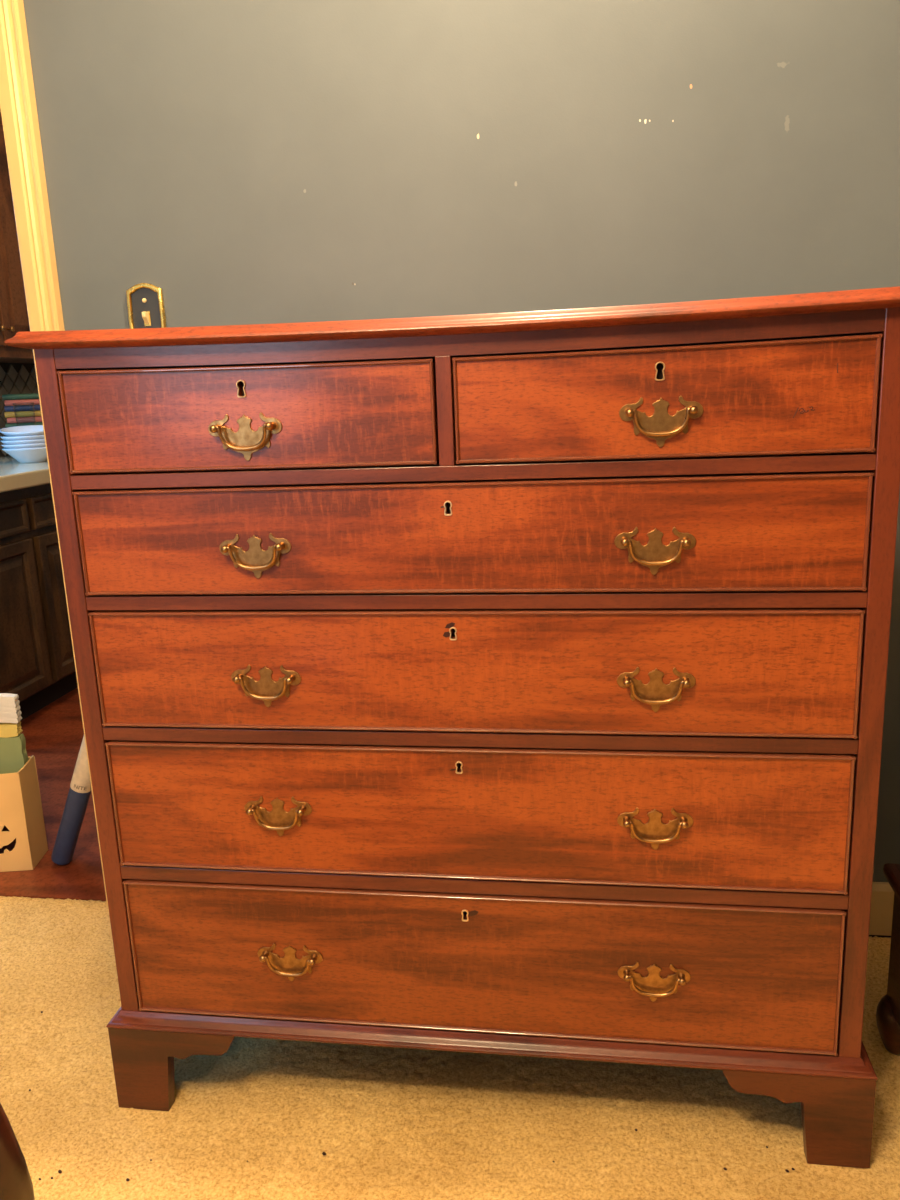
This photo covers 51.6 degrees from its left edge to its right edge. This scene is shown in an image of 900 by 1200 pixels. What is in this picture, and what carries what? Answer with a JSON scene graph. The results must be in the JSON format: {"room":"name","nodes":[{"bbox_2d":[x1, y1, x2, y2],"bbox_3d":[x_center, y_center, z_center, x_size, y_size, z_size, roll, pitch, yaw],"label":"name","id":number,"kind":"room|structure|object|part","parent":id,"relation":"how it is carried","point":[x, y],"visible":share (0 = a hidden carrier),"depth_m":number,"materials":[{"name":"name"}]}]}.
{"room":"dining room","nodes":[
{"label":"dining room","id":0,"kind":"room"},
{"bbox_2d":[0,687,899,1199],"bbox_3d":[-0.289,0.799,1.575,5.500,0.123,6.900,0,13,9],"label":"floor","id":1,"kind":"structure","parent":0,"point":[389,1123],"depth_m":1.40,"materials":[{"name":"beige carpet"}]},
{"bbox_2d":[0,1103,34,1199],"bbox_3d":[-0.488,0.543,0.452,0.429,0.900,0.449,0,13,9],"label":"dining chair","id":2,"kind":"object","parent":1,"relation":"on","point":[16,1183],"visible":1,"depth_m":0.55,"materials":[{"name":"brown wood"}]},
{"bbox_2d":[0,755,47,871],"bbox_3d":[-1.074,0.503,2.188,0.188,0.247,0.098,-3,13,-3],"label":"paper bag","id":3,"kind":"object","parent":1,"relation":"on","point":[23,839],"visible":1,"depth_m":2.16,"materials":[{"name":"paper"}]},
{"bbox_2d":[0,734,27,773],"bbox_3d":[-1.076,0.465,2.203,0.168,0.298,0.024,-3,13,-3],"label":"folded paper","id":4,"kind":"object","parent":3,"relation":"in","point":[13,753],"visible":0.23,"depth_m":2.17,"materials":[{"name":"green paper"}]},
{"bbox_2d":[0,721,22,737],"bbox_3d":[-1.084,0.304,2.166,0.164,0.034,0.024,-3,13,-3],"label":"folded paper","id":5,"kind":"object","parent":4,"relation":"on","point":[7,730],"visible":0.98,"depth_m":2.16,"materials":[{"name":"yellow paper"}]},
{"bbox_2d":[0,693,21,722],"bbox_3d":[-1.084,0.254,2.155,0.168,0.069,0.024,-3,13,-3],"label":"folded paper","id":6,"kind":"object","parent":5,"relation":"on","point":[10,712],"visible":1,"depth_m":2.15,"materials":[{"name":"white paper"}]},
{"bbox_3d":[-1.071,0.516,2.143,0.188,0.243,0.004,-3,13,-3],"label":"panel","id":7,"kind":"part","parent":3,"relation":"part of","materials":[{"name":"paper"}]},
{"bbox_3d":[-0.982,0.499,2.193,0.004,0.247,0.098,-3,13,-3],"label":"panel","id":8,"kind":"part","parent":3,"relation":"part of","materials":[{"name":"paper"}]},
{"bbox_3d":[-1.077,0.495,2.235,0.188,0.243,0.004,-3,13,-3],"label":"panel","id":9,"kind":"part","parent":3,"relation":"part of","materials":[{"name":"beige paper"}]},
{"bbox_2d":[0,483,77,720],"bbox_3d":[-1.734,0.005,3.275,0.658,0.786,0.915,0,13,9],"label":"base cabinet","id":10,"kind":"object","parent":1,"relation":"on","point":[37,664],"visible":0.56,"depth_m":3.18,"materials":[{"name":"brown wood"}]},
{"bbox_3d":[-1.463,-0.238,2.939,0.019,0.108,0.432,0,13,9],"label":"drawer","id":11,"kind":"part","parent":10,"relation":"part of","materials":[{"name":"brown wood"}]},
{"bbox_2d":[0,456,49,492],"bbox_3d":[-1.669,-0.511,3.629,0.686,0.052,1.950,0,13,9],"label":"countertop","id":12,"kind":"structure","parent":10,"relation":"on","point":[14,475],"depth_m":3.15,"materials":[{"name":"stone"}]},
{"bbox_2d":[2,447,46,462],"bbox_3d":[-1.611,-0.561,3.591,0.207,0.058,0.207,0,13,9],"label":"bowl","id":13,"kind":"object","parent":12,"relation":"on","point":[26,455],"visible":0.75,"depth_m":3.52,"materials":[{"name":"white ceramic"}]},
{"bbox_2d":[1,443,45,448],"bbox_3d":[-1.612,-0.576,3.588,0.207,0.058,0.207,0,13,9],"label":"bowl","id":14,"kind":"object","parent":13,"relation":"on","point":[40,445],"visible":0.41,"depth_m":3.50,"materials":[{"name":"white ceramic"}]},
{"bbox_2d":[1,439,44,444],"bbox_3d":[-1.612,-0.590,3.585,0.207,0.058,0.207,0,13,9],"label":"bowl","id":15,"kind":"object","parent":14,"relation":"on","point":[39,441],"visible":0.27,"depth_m":3.49,"materials":[{"name":"white ceramic"}]},
{"bbox_2d":[0,435,44,440],"bbox_3d":[-1.613,-0.605,3.581,0.207,0.058,0.207,0,13,9],"label":"bowl","id":16,"kind":"object","parent":15,"relation":"on","point":[38,437],"visible":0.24,"depth_m":3.49,"materials":[{"name":"white ceramic"}]},
{"bbox_2d":[0,425,43,436],"bbox_3d":[-1.612,-0.631,3.570,0.206,0.072,0.207,10,18,43],"label":"bowl","id":17,"kind":"object","parent":16,"relation":"on","point":[28,430],"visible":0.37,"depth_m":3.59,"materials":[{"name":"white ceramic"}]},
{"bbox_3d":[-1.756,-0.634,4.017,0.264,0.021,0.213,0,13,9],"label":"book","id":18,"kind":"object","parent":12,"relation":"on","visible":0},
{"bbox_3d":[-1.753,-0.657,4.010,0.264,0.021,0.213,0,13,9],"label":"book","id":19,"kind":"object","parent":18,"relation":"on","visible":0},
{"bbox_3d":[-1.762,-0.679,4.000,0.264,0.022,0.213,0,13,9],"label":"book","id":20,"kind":"object","parent":19,"relation":"on","visible":0},
{"bbox_3d":[-1.757,-0.704,3.999,0.264,0.022,0.213,0,13,9],"label":"book","id":21,"kind":"object","parent":20,"relation":"on","visible":0},
{"bbox_3d":[-1.764,-0.727,3.992,0.264,0.021,0.213,0,13,9],"label":"book","id":22,"kind":"object","parent":21,"relation":"on","visible":0},
{"bbox_2d":[5,422,42,427],"bbox_3d":[-1.766,-0.750,3.987,0.244,0.022,0.105,-7,14,-21],"label":"book","id":23,"kind":"object","parent":22,"relation":"on","point":[28,423],"visible":0.35,"depth_m":3.92,"materials":[{"name":"green paper"}]},
{"bbox_2d":[7,416,41,422],"bbox_3d":[-1.757,-0.774,3.982,0.244,0.022,0.105,-7,14,-21],"label":"book","id":24,"kind":"object","parent":23,"relation":"on","point":[36,418],"visible":0.65,"depth_m":3.92,"materials":[{"name":"paper"}]},
{"bbox_2d":[4,411,40,416],"bbox_3d":[-1.765,-0.797,3.977,0.244,0.022,0.105,-7,14,-21],"label":"book","id":25,"kind":"object","parent":24,"relation":"on","point":[20,413],"visible":0.65,"depth_m":3.91,"materials":[{"name":"yellow paper"}]},
{"bbox_2d":[4,405,40,411],"bbox_3d":[-1.762,-0.820,3.970,0.244,0.022,0.105,-7,14,-21],"label":"book","id":26,"kind":"object","parent":25,"relation":"on","point":[26,407],"visible":0.65,"depth_m":3.90,"materials":[{"name":"paper"}]},
{"bbox_2d":[4,399,39,405],"bbox_3d":[-1.760,-0.844,3.966,0.244,0.022,0.105,-7,14,-21],"label":"book","id":27,"kind":"object","parent":26,"relation":"on","point":[31,401],"visible":0.65,"depth_m":3.90,"materials":[{"name":"paper"}]},
{"bbox_2d":[2,393,38,399],"bbox_3d":[-1.767,-0.867,3.962,0.244,0.022,0.105,-7,14,-21],"label":"book","id":28,"kind":"object","parent":27,"relation":"on","point":[34,395],"visible":0.65,"depth_m":3.90,"materials":[{"name":"green paper"}]},
{"bbox_3d":[-1.450,0.091,3.014,0.019,0.516,0.432,0,13,9],"label":"door","id":29,"kind":"part","parent":10,"relation":"part of","materials":[{"name":"brown wood"}]},
{"bbox_3d":[-1.397,-0.342,3.381,0.019,0.108,0.432,0,13,9],"label":"drawer","id":30,"kind":"part","parent":10,"relation":"part of","materials":[{"name":"brown wood"}]},
{"bbox_3d":[-1.383,-0.013,3.460,0.019,0.516,0.424,0,13,9],"label":"door","id":31,"kind":"part","parent":10,"relation":"part of","materials":[{"name":"brown wood"}]},
{"bbox_2d":[51,736,90,864],"bbox_3d":[-0.842,0.420,2.133,0.209,0.412,0.050,1,13,14],"label":"tube","id":32,"kind":"object","parent":1,"relation":"on","point":[79,793],"visible":0.66,"depth_m":2.14,"materials":[{"name":"cardboard"}]},
{"bbox_2d":[29,1011,794,1180],"bbox_3d":[-0.169,0.786,1.338,1.263,0.004,0.309,2,13,17],"label":"crumbs","id":33,"kind":"object","parent":1,"relation":"on","point":[323,1153],"visible":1,"depth_m":1.31,"materials":[{"name":"brown food"}]},
{"bbox_2d":[5,286,899,1167],"bbox_3d":[0.046,0.161,1.467,1.108,1.149,0.524,0,13,9],"label":"dresser","id":34,"kind":"object","parent":1,"relation":"on","point":[508,683],"visible":1,"depth_m":1.21,"materials":[{"name":"brown wood"}]},
{"bbox_3d":[-0.296,-0.216,1.174,0.010,0.010,0.017,-1,13,9],"label":"post","id":35,"kind":"part","parent":34,"relation":"part of","materials":[{"name":"gold metal"}]},
{"bbox_3d":[-0.291,-0.067,1.208,0.010,0.010,0.017,-2,13,9],"label":"post","id":36,"kind":"part","parent":34,"relation":"part of","materials":[{"name":"gold metal"}]},
{"bbox_3d":[-0.284,0.105,1.248,0.010,0.010,0.017,0,13,8],"label":"post","id":37,"kind":"part","parent":34,"relation":"part of","materials":[{"name":"gold metal"}]},
{"bbox_3d":[-0.259,-0.206,1.180,0.098,0.060,0.002,-1,13,9],"label":"plate","id":38,"kind":"part","parent":34,"relation":"part of","materials":[{"name":"gold metal"}]},
{"bbox_3d":[-0.258,-0.234,1.185,0.482,0.126,0.020,0,13,9],"label":"drawer","id":39,"kind":"part","parent":34,"relation":"part of","materials":[{"name":"brown wood"}]},
{"bbox_3d":[-0.276,0.292,1.290,0.010,0.010,0.017,-1,13,9],"label":"post","id":40,"kind":"part","parent":34,"relation":"part of","materials":[{"name":"gold metal"}]},
{"bbox_3d":[-0.253,-0.057,1.214,0.098,0.060,0.002,-2,13,9],"label":"plate","id":41,"kind":"part","parent":34,"relation":"part of","materials":[{"name":"gold metal"}]},
{"bbox_3d":[-0.268,0.514,1.341,0.010,0.010,0.017,1,13,8],"label":"post","id":42,"kind":"part","parent":34,"relation":"part of","materials":[{"name":"gold metal"}]},
{"bbox_3d":[-0.247,0.116,1.254,0.098,0.060,0.002,0,13,8],"label":"plate","id":43,"kind":"part","parent":34,"relation":"part of","materials":[{"name":"gold metal"}]},
{"bbox_3d":[-0.225,-0.217,1.163,0.010,0.010,0.017,-1,13,9],"label":"post","id":44,"kind":"part","parent":34,"relation":"part of","materials":[{"name":"gold metal"}]},
{"bbox_3d":[-0.238,0.301,1.296,0.098,0.060,0.002,-1,13,9],"label":"plate","id":45,"kind":"part","parent":34,"relation":"part of","materials":[{"name":"gold metal"}]},
{"bbox_3d":[-0.219,-0.068,1.197,0.010,0.010,0.017,-2,13,9],"label":"post","id":46,"kind":"part","parent":34,"relation":"part of","materials":[{"name":"gold metal"}]},
{"bbox_3d":[-0.231,0.525,1.347,0.098,0.060,0.002,1,13,8],"label":"plate","id":47,"kind":"part","parent":34,"relation":"part of","materials":[{"name":"gold metal"}]},
{"bbox_3d":[-0.212,0.106,1.237,0.010,0.010,0.017,0,13,8],"label":"post","id":48,"kind":"part","parent":34,"relation":"part of","materials":[{"name":"gold metal"}]},
{"bbox_3d":[-0.204,0.290,1.279,0.010,0.010,0.017,-1,13,9],"label":"post","id":49,"kind":"part","parent":34,"relation":"part of","materials":[{"name":"gold metal"}]},
{"bbox_3d":[-0.196,0.515,1.330,0.010,0.010,0.017,1,13,8],"label":"post","id":50,"kind":"part","parent":34,"relation":"part of","materials":[{"name":"gold metal"}]},
{"bbox_3d":[0.024,-0.384,1.338,1.108,0.028,0.514,0,13,9],"label":"moulding","id":51,"kind":"part","parent":34,"relation":"part of","materials":[{"name":"brown wood"}]},
{"bbox_3d":[-0.006,-0.317,1.142,1.005,0.035,0.049,0,13,9],"label":"rail","id":52,"kind":"part","parent":34,"relation":"part of","materials":[{"name":"brown wood"}]},
{"bbox_3d":[0.000,-0.163,1.177,1.005,0.019,0.049,0,13,9],"label":"drawer rail","id":53,"kind":"part","parent":34,"relation":"part of","materials":[{"name":"brown wood"}]},
{"bbox_3d":[0.001,-0.080,1.182,0.994,0.134,0.020,0,13,9],"label":"drawer","id":54,"kind":"part","parent":34,"relation":"part of","materials":[{"name":"brown wood"}]},
{"bbox_3d":[0.008,0.092,1.221,0.994,0.157,0.020,0,13,9],"label":"drawer","id":55,"kind":"part","parent":34,"relation":"part of","materials":[{"name":"brown wood"}]},
{"bbox_3d":[0.006,-0.003,1.214,1.005,0.019,0.049,0,13,9],"label":"drawer rail","id":56,"kind":"part","parent":34,"relation":"part of","materials":[{"name":"brown wood"}]},
{"bbox_3d":[0.013,0.180,1.256,1.005,0.019,0.049,0,13,9],"label":"drawer rail","id":57,"kind":"part","parent":34,"relation":"part of","materials":[{"name":"brown wood"}]},
{"bbox_3d":[0.016,0.287,1.266,0.994,0.183,0.020,0,13,9],"label":"drawer","id":58,"kind":"part","parent":34,"relation":"part of","materials":[{"name":"brown wood"}]},
{"bbox_3d":[0.022,0.389,1.303,1.005,0.021,0.049,0,13,9],"label":"drawer rail","id":59,"kind":"part","parent":34,"relation":"part of","materials":[{"name":"brown wood"}]},
{"bbox_3d":[0.024,0.509,1.316,0.994,0.208,0.020,0,13,9],"label":"drawer","id":60,"kind":"part","parent":34,"relation":"part of","materials":[{"name":"brown wood"}]},
{"bbox_3d":[0.062,0.575,1.560,1.096,0.020,0.508,0,13,9],"label":"moulding","id":61,"kind":"part","parent":34,"relation":"part of","materials":[{"name":"brown wood"}]},
{"bbox_3d":[0.213,-0.071,1.132,0.010,0.010,0.017,1,13,8],"label":"post","id":62,"kind":"part","parent":34,"relation":"part of","materials":[{"name":"gold metal"}]},
{"bbox_3d":[0.240,0.511,1.264,0.010,0.010,0.017,1,13,8],"label":"post","id":63,"kind":"part","parent":34,"relation":"part of","materials":[{"name":"gold metal"}]},
{"bbox_3d":[0.231,0.290,1.214,0.010,0.010,0.017,-1,13,9],"label":"post","id":64,"kind":"part","parent":34,"relation":"part of","materials":[{"name":"gold metal"}]},
{"bbox_3d":[0.223,0.103,1.171,0.010,0.010,0.017,0,13,9],"label":"post","id":65,"kind":"part","parent":34,"relation":"part of","materials":[{"name":"gold metal"}]},
{"bbox_3d":[0.212,-0.221,1.097,0.010,0.010,0.017,-1,13,9],"label":"post","id":66,"kind":"part","parent":34,"relation":"part of","materials":[{"name":"gold metal"}]},
{"bbox_3d":[0.278,0.521,1.270,0.098,0.060,0.002,1,13,8],"label":"plate","id":67,"kind":"part","parent":34,"relation":"part of","materials":[{"name":"gold metal"}]},
{"bbox_3d":[0.268,0.300,1.219,0.098,0.060,0.002,-1,13,9],"label":"plate","id":68,"kind":"part","parent":34,"relation":"part of","materials":[{"name":"gold metal"}]},
{"bbox_3d":[0.250,-0.060,1.138,0.098,0.060,0.002,1,13,8],"label":"plate","id":69,"kind":"part","parent":34,"relation":"part of","materials":[{"name":"gold metal"}]},
{"bbox_3d":[0.260,0.113,1.177,0.098,0.060,0.002,0,13,9],"label":"plate","id":70,"kind":"part","parent":34,"relation":"part of","materials":[{"name":"gold metal"}]},
{"bbox_3d":[0.250,-0.211,1.103,0.098,0.060,0.002,-1,13,9],"label":"plate","id":71,"kind":"part","parent":34,"relation":"part of","materials":[{"name":"gold metal"}]},
{"bbox_3d":[0.248,-0.236,1.108,0.482,0.126,0.020,0,13,9],"label":"drawer","id":72,"kind":"part","parent":34,"relation":"part of","materials":[{"name":"brown wood"}]},
{"bbox_3d":[0.312,0.511,1.253,0.010,0.010,0.017,1,13,8],"label":"post","id":73,"kind":"part","parent":34,"relation":"part of","materials":[{"name":"gold metal"}]},
{"bbox_3d":[0.302,0.289,1.202,0.010,0.010,0.017,-1,13,9],"label":"post","id":74,"kind":"part","parent":34,"relation":"part of","materials":[{"name":"gold metal"}]},
{"bbox_3d":[0.294,0.103,1.160,0.010,0.010,0.017,0,13,9],"label":"post","id":75,"kind":"part","parent":34,"relation":"part of","materials":[{"name":"gold metal"}]},
{"bbox_3d":[0.285,-0.070,1.121,0.010,0.010,0.017,1,13,8],"label":"post","id":76,"kind":"part","parent":34,"relation":"part of","materials":[{"name":"gold metal"}]},
{"bbox_3d":[0.284,-0.222,1.086,0.010,0.010,0.017,-1,13,9],"label":"post","id":77,"kind":"part","parent":34,"relation":"part of","materials":[{"name":"gold metal"}]},
{"bbox_2d":[876,863,899,1055],"bbox_3d":[0.900,0.596,1.286,0.496,0.316,0.352,0,13,9],"label":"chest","id":78,"kind":"object","parent":1,"relation":"on","point":[888,1007],"visible":1,"depth_m":1.45,"materials":[{"name":"brown wood"}]},
{"bbox_3d":[0.893,0.459,1.247,0.496,0.030,0.337,0,13,9],"label":"moulding","id":79,"kind":"part","parent":78,"relation":"part of","materials":[{"name":"brown wood"}]},
{"bbox_2d":[23,0,899,881],"bbox_3d":[0.797,-0.550,1.595,3.145,2.420,0.120,0,13,9],"label":"wall","id":80,"kind":"structure","parent":0,"point":[246,162],"depth_m":1.60,"materials":[{"name":"grey paint"}]},
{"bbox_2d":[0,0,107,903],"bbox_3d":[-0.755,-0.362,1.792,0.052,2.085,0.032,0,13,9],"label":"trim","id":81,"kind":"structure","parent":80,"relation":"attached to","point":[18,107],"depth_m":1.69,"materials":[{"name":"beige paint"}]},
{"bbox_2d":[126,283,165,328],"bbox_3d":[-0.566,-0.524,1.734,0.071,0.127,0.018,0,13,9],"label":"light switch","id":82,"kind":"object","parent":80,"relation":"attached to","point":[145,303],"visible":0.63,"depth_m":1.73,"materials":[{"name":"gold metal"}]},
{"bbox_3d":[-0.565,-0.526,1.740,0.059,0.114,0.004,0,13,9],"label":"plate","id":83,"kind":"part","parent":82,"relation":"part of","materials":[{"name":"metal"}]},
{"bbox_2d":[869,882,893,935],"bbox_3d":[0.849,0.593,1.785,3.111,0.104,0.016,0,13,9],"label":"baseboard","id":84,"kind":"structure","parent":80,"relation":"attached to","point":[882,899],"depth_m":1.78,"materials":[{"name":"beige paint"}]},
{"bbox_3d":[-2.094,-0.865,3.475,0.100,2.420,2.810,0,13,9],"label":"wall","id":85,"kind":"structure","parent":0,"visible":0},
{"bbox_2d":[0,362,40,456],"bbox_3d":[-1.987,-0.768,3.793,0.014,0.400,2.190,0,13,9],"label":"wall","id":86,"kind":"structure","parent":85,"relation":"attached to","point":[15,378],"depth_m":4.13,"materials":[{"name":"tile"}]},
{"bbox_2d":[0,109,33,361],"bbox_3d":[-1.869,-1.406,3.512,0.335,0.960,0.810,0,13,9],"label":"upper cabinet","id":87,"kind":"object","parent":86,"relation":"attached to","point":[14,318],"visible":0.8,"depth_m":3.62,"materials":[{"name":"brown wood"}]},
{"bbox_3d":[-1.768,-1.369,3.304,0.019,0.888,0.381,0,13,9],"label":"door","id":88,"kind":"part","parent":87,"relation":"part of","materials":[{"name":"brown wood"}]},
{"bbox_3d":[-1.698,-1.048,3.601,0.027,0.022,0.022,0,13,9],"label":"knob","id":89,"kind":"part","parent":87,"relation":"part of","materials":[{"name":"gold metal"}]},
{"bbox_2d":[1,361,34,363],"bbox_3d":[-1.755,-1.583,4.268,0.335,0.960,0.760,0,13,9],"label":"upper cabinet","id":90,"kind":"object","parent":86,"relation":"attached to","point":[32,362],"visible":0.02,"depth_m":4.08,"materials":[{"name":"brown wood"}]}
]}

